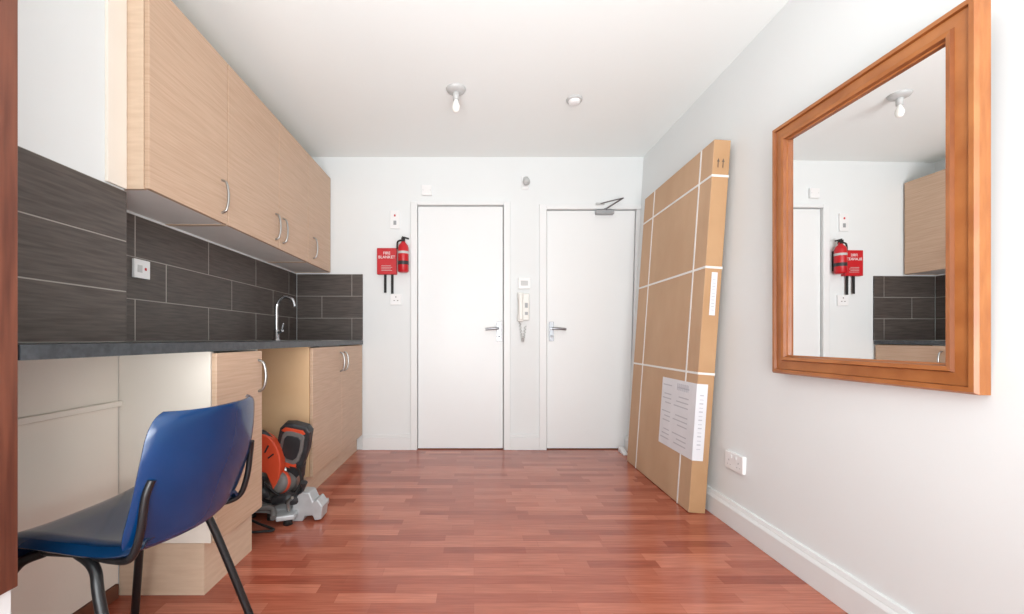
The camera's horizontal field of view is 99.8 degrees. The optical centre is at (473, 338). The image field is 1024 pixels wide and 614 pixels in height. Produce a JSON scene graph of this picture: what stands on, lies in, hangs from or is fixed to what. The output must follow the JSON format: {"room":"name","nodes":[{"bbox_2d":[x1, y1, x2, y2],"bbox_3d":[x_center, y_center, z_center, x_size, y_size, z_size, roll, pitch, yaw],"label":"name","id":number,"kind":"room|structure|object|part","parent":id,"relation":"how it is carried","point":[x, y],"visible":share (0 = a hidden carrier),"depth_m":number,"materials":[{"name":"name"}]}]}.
{"room":"studio apartment","nodes":[
{"label":"studio apartment","id":0,"kind":"room"},
{"bbox_2d":[18,0,123,583],"bbox_3d":[-1.438,-0.299,-0.010,0.305,2.450,3.180,0,0,0],"label":"wall","id":1,"kind":"structure","parent":0,"point":[61,43],"depth_m":1.35,"materials":[{"name":"paint"}]},
{"bbox_2d":[11,356,117,613],"bbox_3d":[-1.282,0.460,1.210,0.006,0.828,0.670,0,0,0],"label":"panel","id":2,"kind":"object","parent":1,"relation":"attached to","point":[68,465],"depth_m":1.34,"materials":[{"name":"beige wood"}]},
{"bbox_2d":[18,401,122,425],"bbox_3d":[-1.270,0.231,1.210,0.018,0.020,0.670,0,0,0],"label":"trim","id":3,"kind":"structure","parent":1,"relation":"attached to","point":[86,409],"depth_m":1.33,"materials":[{"name":"beige wood"}]},
{"bbox_2d":[18,146,126,342],"bbox_3d":[-1.280,-0.266,1.230,0.009,0.553,0.700,0,0,0],"label":"tile backsplash","id":4,"kind":"structure","parent":1,"relation":"attached to","point":[72,224],"depth_m":1.36,"materials":[{"name":"tile"}]},
{"bbox_2d":[72,584,118,613],"bbox_3d":[-1.278,0.901,1.220,0.014,0.050,0.640,0,0,0],"label":"baseboard","id":5,"kind":"structure","parent":1,"relation":"attached to","point":[112,593],"depth_m":1.49,"materials":[{"name":"brown wood"}]},
{"bbox_2d":[105,0,126,188],"bbox_3d":[-1.279,-1.036,1.536,0.012,0.975,0.083,0,0,0],"label":"trim","id":6,"kind":"structure","parent":1,"relation":"attached to","point":[115,10],"depth_m":1.53,"materials":[{"name":"beige wood"}]},
{"bbox_2d":[127,210,295,341],"bbox_3d":[-1.540,-0.299,2.640,0.100,2.450,2.120,0,0,0],"label":"wall","id":7,"kind":"structure","parent":0,"point":[128,211],"depth_m":2.27,"materials":[{"name":"paint"}]},
{"bbox_2d":[124,0,229,224],"bbox_3d":[-1.324,-0.946,1.835,0.330,0.787,0.509,0,0,0],"label":"upper cabinet","id":8,"kind":"object","parent":7,"relation":"attached to","point":[177,81],"visible":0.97,"depth_m":1.74,"materials":[{"name":"brown wood"}]},
{"bbox_3d":[-1.179,-0.676,2.040,0.041,0.165,0.011,0,0,0],"label":"handle","id":9,"kind":"part","parent":8,"relation":"part of","materials":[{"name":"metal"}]},
{"bbox_2d":[126,212,296,341],"bbox_3d":[-1.485,-0.266,2.585,0.009,0.553,2.006,0,0,0],"label":"tile backsplash","id":10,"kind":"structure","parent":7,"relation":"attached to","point":[197,289],"depth_m":2.31,"materials":[{"name":"tile"}]},
{"bbox_2d":[132,258,149,279],"bbox_3d":[-1.473,-0.309,1.905,0.015,0.082,0.090,0,0,0],"label":"socket","id":11,"kind":"object","parent":10,"relation":"attached to","point":[140,268],"visible":1,"depth_m":1.89,"materials":[{"name":"white plastic"}]},
{"bbox_2d":[168,64,307,261],"bbox_3d":[-1.324,-0.946,2.595,0.330,0.787,1.009,0,0,0],"label":"upper cabinet","id":12,"kind":"object","parent":7,"relation":"attached to","point":[267,167],"visible":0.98,"depth_m":2.46,"materials":[{"name":"brown wood"}]},
{"bbox_3d":[-1.205,-0.947,2.365,0.018,0.785,0.544,0,0,0],"label":"door","id":13,"kind":"part","parent":12,"relation":"part of","materials":[{"name":"brown wood"}]},
{"bbox_3d":[-1.179,-0.676,2.590,0.041,0.165,0.011,0,0,0],"label":"handle","id":14,"kind":"part","parent":12,"relation":"part of","materials":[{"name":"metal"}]},
{"bbox_3d":[-1.179,-0.676,2.690,0.041,0.165,0.011,0,0,0],"label":"handle","id":15,"kind":"part","parent":12,"relation":"part of","materials":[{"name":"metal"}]},
{"bbox_3d":[-1.205,-0.947,2.870,0.018,0.785,0.454,0,0,0],"label":"door","id":16,"kind":"part","parent":12,"relation":"part of","materials":[{"name":"brown wood"}]},
{"bbox_2d":[268,154,329,272],"bbox_3d":[-1.324,-0.946,3.344,0.330,0.787,0.487,0,0,0],"label":"upper cabinet","id":17,"kind":"object","parent":7,"relation":"attached to","point":[318,180],"visible":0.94,"depth_m":3.31,"materials":[{"name":"brown wood"}]},
{"bbox_3d":[-1.179,-0.676,3.200,0.041,0.165,0.011,0,0,0],"label":"handle","id":18,"kind":"part","parent":17,"relation":"part of","materials":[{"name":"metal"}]},
{"bbox_3d":[-1.205,-0.947,3.344,0.018,0.785,0.482,0,0,0],"label":"door","id":19,"kind":"part","parent":17,"relation":"part of","materials":[{"name":"brown wood"}]},
{"bbox_2d":[296,157,643,449],"bbox_3d":[-0.020,-0.299,3.630,2.940,2.450,0.060,0,0,0],"label":"wall","id":20,"kind":"structure","parent":0,"point":[364,191],"depth_m":3.60,"materials":[{"name":"paint"}]},
{"bbox_2d":[297,274,362,339],"bbox_3d":[-1.204,-0.266,3.595,0.548,0.553,0.009,0,0,0],"label":"tile backsplash","id":21,"kind":"structure","parent":20,"relation":"attached to","point":[329,306],"depth_m":3.59,"materials":[{"name":"tile"}]},
{"bbox_2d":[363,434,410,449],"bbox_3d":[-0.730,0.861,3.592,0.401,0.130,0.016,0,0,0],"label":"baseboard","id":22,"kind":"structure","parent":20,"relation":"attached to","point":[370,441],"depth_m":3.58,"materials":[{"name":"white paint"}]},
{"bbox_2d":[377,248,396,293],"bbox_3d":[-0.722,-0.565,3.579,0.163,0.377,0.040,0,0,0],"label":"blanket","id":23,"kind":"object","parent":20,"relation":"attached to","point":[386,257],"visible":0.99,"depth_m":3.56,"materials":[{"name":"red plastic"}]},
{"bbox_2d":[390,211,399,228],"bbox_3d":[-0.660,-0.997,3.591,0.080,0.151,0.016,0,0,0],"label":"wall switch","id":24,"kind":"object","parent":20,"relation":"attached to","point":[394,215],"visible":1,"depth_m":3.59,"materials":[{"name":"white plastic"}]},
{"bbox_2d":[390,294,401,304],"bbox_3d":[-0.651,-0.331,3.592,0.096,0.092,0.014,0,0,0],"label":"wall socket","id":25,"kind":"object","parent":20,"relation":"attached to","point":[395,299],"visible":1,"depth_m":3.59,"materials":[{"name":"white plastic"}]},
{"bbox_2d":[396,236,408,272],"bbox_3d":[-0.579,-0.697,3.547,0.093,0.296,0.109,0,0,29],"label":"fire extinguisher","id":26,"kind":"object","parent":20,"relation":"attached to","point":[403,250],"visible":1,"depth_m":3.50,"materials":[{"name":"red metal"}]},
{"bbox_2d":[422,185,431,195],"bbox_3d":[-0.394,-1.240,3.587,0.084,0.084,0.026,0,0,0],"label":"blank plate","id":27,"kind":"object","parent":20,"relation":"attached to","point":[426,189],"visible":1,"depth_m":3.58,"materials":[{"name":"white plastic"}]},
{"bbox_2d":[418,207,502,447],"bbox_3d":[-0.114,-0.098,3.598,0.711,2.031,0.096,0,0,0],"label":"door","id":28,"kind":"structure","parent":20,"relation":"in","point":[460,249],"depth_m":3.61,"materials":[{"name":"white paint"}]},
{"bbox_3d":[0.161,-0.064,3.580,0.136,0.161,0.060,0,0,0],"label":"handle","id":29,"kind":"part","parent":28,"relation":"part of","materials":[{"name":"metal"}]},
{"bbox_2d":[411,201,509,449],"bbox_3d":[-0.113,-0.112,3.591,0.832,2.075,0.018,0,0,0],"label":"trim","id":30,"kind":"structure","parent":20,"relation":"attached to","point":[414,204],"depth_m":3.58,"materials":[{"name":"white paint"}]},
{"bbox_2d":[518,292,528,341],"bbox_3d":[0.410,-0.180,3.565,0.100,0.408,0.070,0,0,0],"label":"phone","id":31,"kind":"object","parent":20,"relation":"attached to","point":[523,298],"visible":1,"depth_m":3.57,"materials":[{"name":"beige plastic"}]},
{"bbox_3d":[0.404,-0.064,3.570,0.063,0.176,0.020,0,0,0],"label":"coiled cord","id":32,"kind":"part","parent":31,"relation":"part of","materials":[{"name":"grey plastic"}]},
{"bbox_2d":[518,278,529,288],"bbox_3d":[0.419,-0.465,3.586,0.100,0.092,0.028,0,0,0],"label":"name plate","id":33,"kind":"object","parent":20,"relation":"attached to","point":[523,283],"visible":1,"depth_m":3.58,"materials":[{"name":"white plastic"}]},
{"bbox_2d":[510,434,538,449],"bbox_3d":[0.424,0.861,3.592,0.243,0.130,0.016,0,0,0],"label":"baseboard","id":34,"kind":"structure","parent":20,"relation":"attached to","point":[517,441],"depth_m":3.58,"materials":[{"name":"white paint"}]},
{"bbox_2d":[522,176,529,188],"bbox_3d":[0.429,-1.306,3.555,0.064,0.110,0.088,0,0,0],"label":"sensor","id":35,"kind":"object","parent":20,"relation":"attached to","point":[525,179],"visible":1,"depth_m":3.55,"materials":[{"name":"white plastic"}]},
{"bbox_2d":[539,204,640,449],"bbox_3d":[0.998,-0.099,3.621,0.904,2.050,0.078,0,0,0],"label":"trim","id":36,"kind":"structure","parent":20,"relation":"attached to","point":[543,208],"depth_m":3.58,"materials":[{"name":"white paint"}]},
{"bbox_2d":[547,211,634,447],"bbox_3d":[0.983,-0.080,3.598,0.741,1.996,0.096,0,0,0],"label":"door","id":37,"kind":"structure","parent":20,"relation":"in","point":[590,256],"depth_m":3.61,"materials":[{"name":"white paint"}]},
{"bbox_3d":[0.697,-0.064,3.580,0.136,0.161,0.060,0,0,0],"label":"handle","id":38,"kind":"part","parent":37,"relation":"part of","materials":[{"name":"metal"}]},
{"bbox_2d":[595,197,623,214],"bbox_3d":[1.128,-1.089,3.563,0.240,0.102,0.112,0,0,31],"label":"door closer","id":39,"kind":"object","parent":37,"relation":"attached to","point":[605,211],"depth_m":3.56,"materials":[{"name":"grey metal"}]},
{"bbox_3d":[1.133,-1.104,3.531,0.202,0.073,0.040,0,0,37],"label":"closer arm","id":40,"kind":"part","parent":39,"relation":"part of","materials":[{"name":"metal"}]},
{"bbox_2d":[108,448,847,613],"bbox_3d":[0.005,0.956,1.075,3.190,0.060,5.350,0,0,0],"label":"floor","id":41,"kind":"structure","parent":0,"point":[421,530],"depth_m":1.86,"materials":[{"name":"red laminate"}]},
{"bbox_2d":[0,0,17,613],"bbox_3d":[-1.103,-0.124,0.596,0.357,2.100,0.552,0,0,0],"label":"door frame","id":42,"kind":"structure","parent":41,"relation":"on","point":[8,8],"depth_m":0.85,"materials":[{"name":"brown wood"}]},
{"bbox_2d":[18,394,254,613],"bbox_3d":[-0.918,0.551,1.200,0.508,0.758,0.474,0,0,5],"label":"chair","id":43,"kind":"object","parent":41,"relation":"on","point":[192,463],"visible":0.97,"depth_m":1.07,"materials":[{"name":"blue plastic"}]},
{"bbox_3d":[-1.116,0.718,1.024,0.160,0.421,0.033,0,0,-20],"label":"leg","id":44,"kind":"part","parent":43,"relation":"part of","materials":[{"name":"black metal"}]},
{"bbox_3d":[-0.857,0.719,0.998,0.220,0.423,0.030,0,0,23],"label":"leg","id":45,"kind":"part","parent":43,"relation":"part of","materials":[{"name":"black metal"}]},
{"bbox_3d":[-0.895,0.428,1.021,0.324,0.210,0.033,0,0,12],"label":"frame","id":46,"kind":"part","parent":43,"relation":"part of","materials":[{"name":"black metal"}]},
{"bbox_3d":[-0.946,0.516,1.202,0.373,0.099,0.421,0,0,5],"label":"seat","id":47,"kind":"part","parent":43,"relation":"part of","materials":[{"name":"blue plastic"}]},
{"bbox_3d":[-1.083,0.718,1.407,0.160,0.421,0.033,0,0,30],"label":"leg","id":48,"kind":"part","parent":43,"relation":"part of","materials":[{"name":"black metal"}]},
{"bbox_3d":[-0.739,0.342,1.184,0.148,0.339,0.425,0,0,5],"label":"backrest","id":49,"kind":"part","parent":43,"relation":"part of","materials":[{"name":"blue plastic"}]},
{"bbox_3d":[-0.823,0.719,1.388,0.220,0.423,0.030,0,0,-13],"label":"leg","id":50,"kind":"part","parent":43,"relation":"part of","materials":[{"name":"black metal"}]},
{"bbox_3d":[-0.864,0.428,1.372,0.324,0.210,0.033,0,0,-2],"label":"frame","id":51,"kind":"part","parent":43,"relation":"part of","materials":[{"name":"black metal"}]},
{"bbox_2d":[118,349,266,594],"bbox_3d":[-1.190,0.486,1.720,0.594,0.880,0.339,0,0,0],"label":"base cabinet","id":52,"kind":"object","parent":41,"relation":"on","point":[191,562],"visible":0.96,"depth_m":1.55,"materials":[{"name":"brown wood"}]},
{"bbox_3d":[-0.939,0.394,1.720,0.018,0.685,0.334,0,0,0],"label":"door","id":53,"kind":"part","parent":52,"relation":"part of","materials":[{"name":"brown wood"}]},
{"bbox_3d":[-0.913,0.159,1.855,0.041,0.144,0.011,0,0,0],"label":"handle","id":54,"kind":"part","parent":52,"relation":"part of","materials":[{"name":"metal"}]},
{"bbox_2d":[252,420,328,532],"bbox_3d":[-0.991,0.677,2.224,0.445,0.498,0.403,0,0,0],"label":"saw","id":55,"kind":"object","parent":41,"relation":"on","point":[285,497],"visible":0.75,"depth_m":2.20,"materials":[{"name":"metal"}]},
{"bbox_3d":[-1.083,0.874,2.164,0.261,0.101,0.283,0,0,0],"label":"power cord","id":56,"kind":"part","parent":55,"relation":"part of","materials":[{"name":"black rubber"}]},
{"bbox_3d":[-1.099,0.497,2.214,0.132,0.078,0.042,0,0,0],"label":"handle","id":57,"kind":"part","parent":55,"relation":"part of","materials":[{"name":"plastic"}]},
{"bbox_3d":[-1.040,0.726,2.264,0.240,0.239,0.026,0,0,-12],"label":"saw blade","id":58,"kind":"part","parent":55,"relation":"part of","materials":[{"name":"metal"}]},
{"bbox_3d":[-0.968,0.734,2.185,0.173,0.145,0.096,0,0,-31],"label":"power cord","id":59,"kind":"part","parent":55,"relation":"part of","materials":[{"name":"black rubber"}]},
{"bbox_3d":[-1.031,0.770,2.279,0.295,0.267,0.258,0,0,0],"label":"pivot arm","id":60,"kind":"part","parent":55,"relation":"part of","materials":[{"name":"plastic"}]},
{"bbox_3d":[-0.919,0.824,2.143,0.023,0.088,0.055,0,0,-45],"label":"clamp rod","id":61,"kind":"part","parent":55,"relation":"part of","materials":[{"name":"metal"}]},
{"bbox_3d":[-0.974,0.657,2.259,0.097,0.058,0.016,0,0,-4],"label":"accent panel","id":62,"kind":"part","parent":55,"relation":"part of","materials":[{"name":"orange plastic"}]},
{"bbox_3d":[-0.933,0.475,2.220,0.122,0.042,0.014,0,0,-2],"label":"accent panel","id":63,"kind":"part","parent":55,"relation":"part of","materials":[{"name":"orange plastic"}]},
{"bbox_3d":[-0.867,0.756,2.173,0.036,0.092,0.092,0,0,-37],"label":"clamp knob","id":64,"kind":"part","parent":55,"relation":"part of","materials":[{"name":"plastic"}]},
{"bbox_2d":[258,345,361,488],"bbox_3d":[-1.190,0.486,3.030,0.594,0.880,1.101,0,0,0],"label":"base cabinet","id":65,"kind":"object","parent":41,"relation":"on","point":[320,387],"visible":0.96,"depth_m":2.60,"materials":[{"name":"brown wood"}]},
{"bbox_2d":[18,340,362,360],"bbox_3d":[-1.208,0.028,2.233,0.563,0.032,2.710,0,0,0],"label":"countertop","id":66,"kind":"structure","parent":65,"relation":"on","point":[26,351],"depth_m":1.22,"materials":[{"name":"grey stone"}]},
{"bbox_2d":[272,295,295,339],"bbox_3d":[-1.301,-0.144,2.949,0.163,0.312,0.057,0,0,0],"label":"tap","id":67,"kind":"object","parent":66,"relation":"on","point":[276,335],"visible":0.98,"depth_m":2.94,"materials":[{"name":"silver metal"}]},
{"bbox_3d":[-1.327,-0.069,2.939,0.068,0.080,0.020,0,0,22],"label":"lever","id":68,"kind":"part","parent":67,"relation":"part of","materials":[{"name":"silver metal"}]},
{"bbox_3d":[-1.293,-0.174,2.950,0.146,0.252,0.022,0,0,0],"label":"spout","id":69,"kind":"part","parent":67,"relation":"part of","materials":[{"name":"silver metal"}]},
{"bbox_2d":[270,340,342,347],"bbox_3d":[-1.145,0.069,2.990,0.330,0.120,0.460,0,0,0],"label":"sink","id":70,"kind":"object","parent":66,"relation":"in","point":[270,340],"visible":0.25,"depth_m":2.76,"materials":[{"name":"metal"}]},
{"bbox_3d":[-0.939,0.423,2.755,0.018,0.745,0.544,0,0,0],"label":"door","id":71,"kind":"part","parent":65,"relation":"part of","materials":[{"name":"brown wood"}]},
{"bbox_3d":[-0.913,0.159,2.985,0.041,0.144,0.011,0,0,0],"label":"handle","id":72,"kind":"part","parent":65,"relation":"part of","materials":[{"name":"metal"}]},
{"bbox_3d":[-0.913,0.159,3.075,0.041,0.144,0.011,0,0,0],"label":"handle","id":73,"kind":"part","parent":65,"relation":"part of","materials":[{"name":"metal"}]},
{"bbox_3d":[-0.939,0.423,3.306,0.018,0.745,0.546,0,0,0],"label":"door","id":74,"kind":"part","parent":65,"relation":"part of","materials":[{"name":"brown wood"}]},
{"bbox_2d":[618,446,626,454],"bbox_3d":[1.210,0.906,3.485,0.040,0.040,0.130,0,0,0],"label":"wedge","id":75,"kind":"object","parent":41,"relation":"on","point":[621,449],"visible":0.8,"depth_m":3.49,"materials":[{"name":"white plastic"}]},
{"bbox_2d":[627,140,730,512],"bbox_3d":[1.263,-0.067,2.773,0.245,1.991,0.987,0,0,0],"label":"cardboard box","id":76,"kind":"object","parent":41,"relation":"on","point":[681,267],"visible":1,"depth_m":2.52,"materials":[{"name":"brown cardboard"}]},
{"bbox_2d":[660,383,703,449],"bbox_3d":[1.178,0.431,2.487,0.053,0.347,0.419,0,0,-4],"label":"print","id":77,"kind":"object","parent":76,"relation":"attached to","point":[682,404],"depth_m":2.41},
{"bbox_2d":[171,0,788,156],"bbox_3d":[0.005,-1.554,1.075,3.190,0.060,5.350,0,0,0],"label":"ceiling","id":78,"kind":"structure","parent":0,"point":[344,78],"depth_m":2.40,"materials":[{"name":"paint"}]},
{"bbox_2d":[446,83,465,112],"bbox_3d":[-0.110,-1.452,2.620,0.120,0.144,0.120,0,0,0],"label":"ceiling light","id":79,"kind":"object","parent":78,"relation":"attached to","point":[456,90],"visible":1,"depth_m":2.60,"materials":[{"name":"grey plastic"}]},
{"bbox_3d":[-0.110,-1.419,2.620,0.048,0.078,0.048,0,0,0],"label":"bulb","id":80,"kind":"part","parent":79,"relation":"part of","materials":[{"name":"white glass"}]},
{"bbox_2d":[566,95,581,105],"bbox_3d":[0.637,-1.507,2.730,0.100,0.034,0.100,0,0,0],"label":"smoke detector","id":81,"kind":"object","parent":78,"relation":"attached to","point":[573,100],"visible":1,"depth_m":2.71,"materials":[{"name":"grey plastic"}]},
{"bbox_2d":[627,0,1023,613],"bbox_3d":[1.390,-0.299,1.050,0.220,2.450,5.300,0,0,0],"label":"wall","id":82,"kind":"structure","parent":0,"point":[915,494],"depth_m":1.47,"materials":[{"name":"paint"}]},
{"bbox_2d":[725,450,745,474],"bbox_3d":[1.291,0.608,2.125,0.023,0.086,0.144,0,0,0],"label":"double socket","id":83,"kind":"object","parent":82,"relation":"attached to","point":[734,461],"visible":1,"depth_m":2.11,"materials":[{"name":"white plastic"}]},
{"bbox_2d":[625,435,912,613],"bbox_3d":[1.295,0.865,1.000,0.070,0.122,5.200,0,0,0],"label":"baseboard","id":84,"kind":"structure","parent":82,"relation":"attached to","point":[849,593],"depth_m":1.65,"materials":[{"name":"white paint"}]},
{"bbox_2d":[772,0,990,394],"bbox_3d":[1.294,-0.373,1.468,0.041,1.035,0.736,0,0,-1],"label":"wall mirror","id":85,"kind":"object","parent":82,"relation":"attached to","point":[881,185],"visible":1,"depth_m":1.33,"materials":[{"name":"orange wood"}]},
{"bbox_2d":[790,45,945,362],"bbox_3d":[1.300,-0.373,1.468,0.006,0.883,0.584,0,0,-1],"label":"mirror glass","id":86,"kind":"object","parent":85,"relation":"attached to","point":[868,174],"depth_m":1.39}
]}

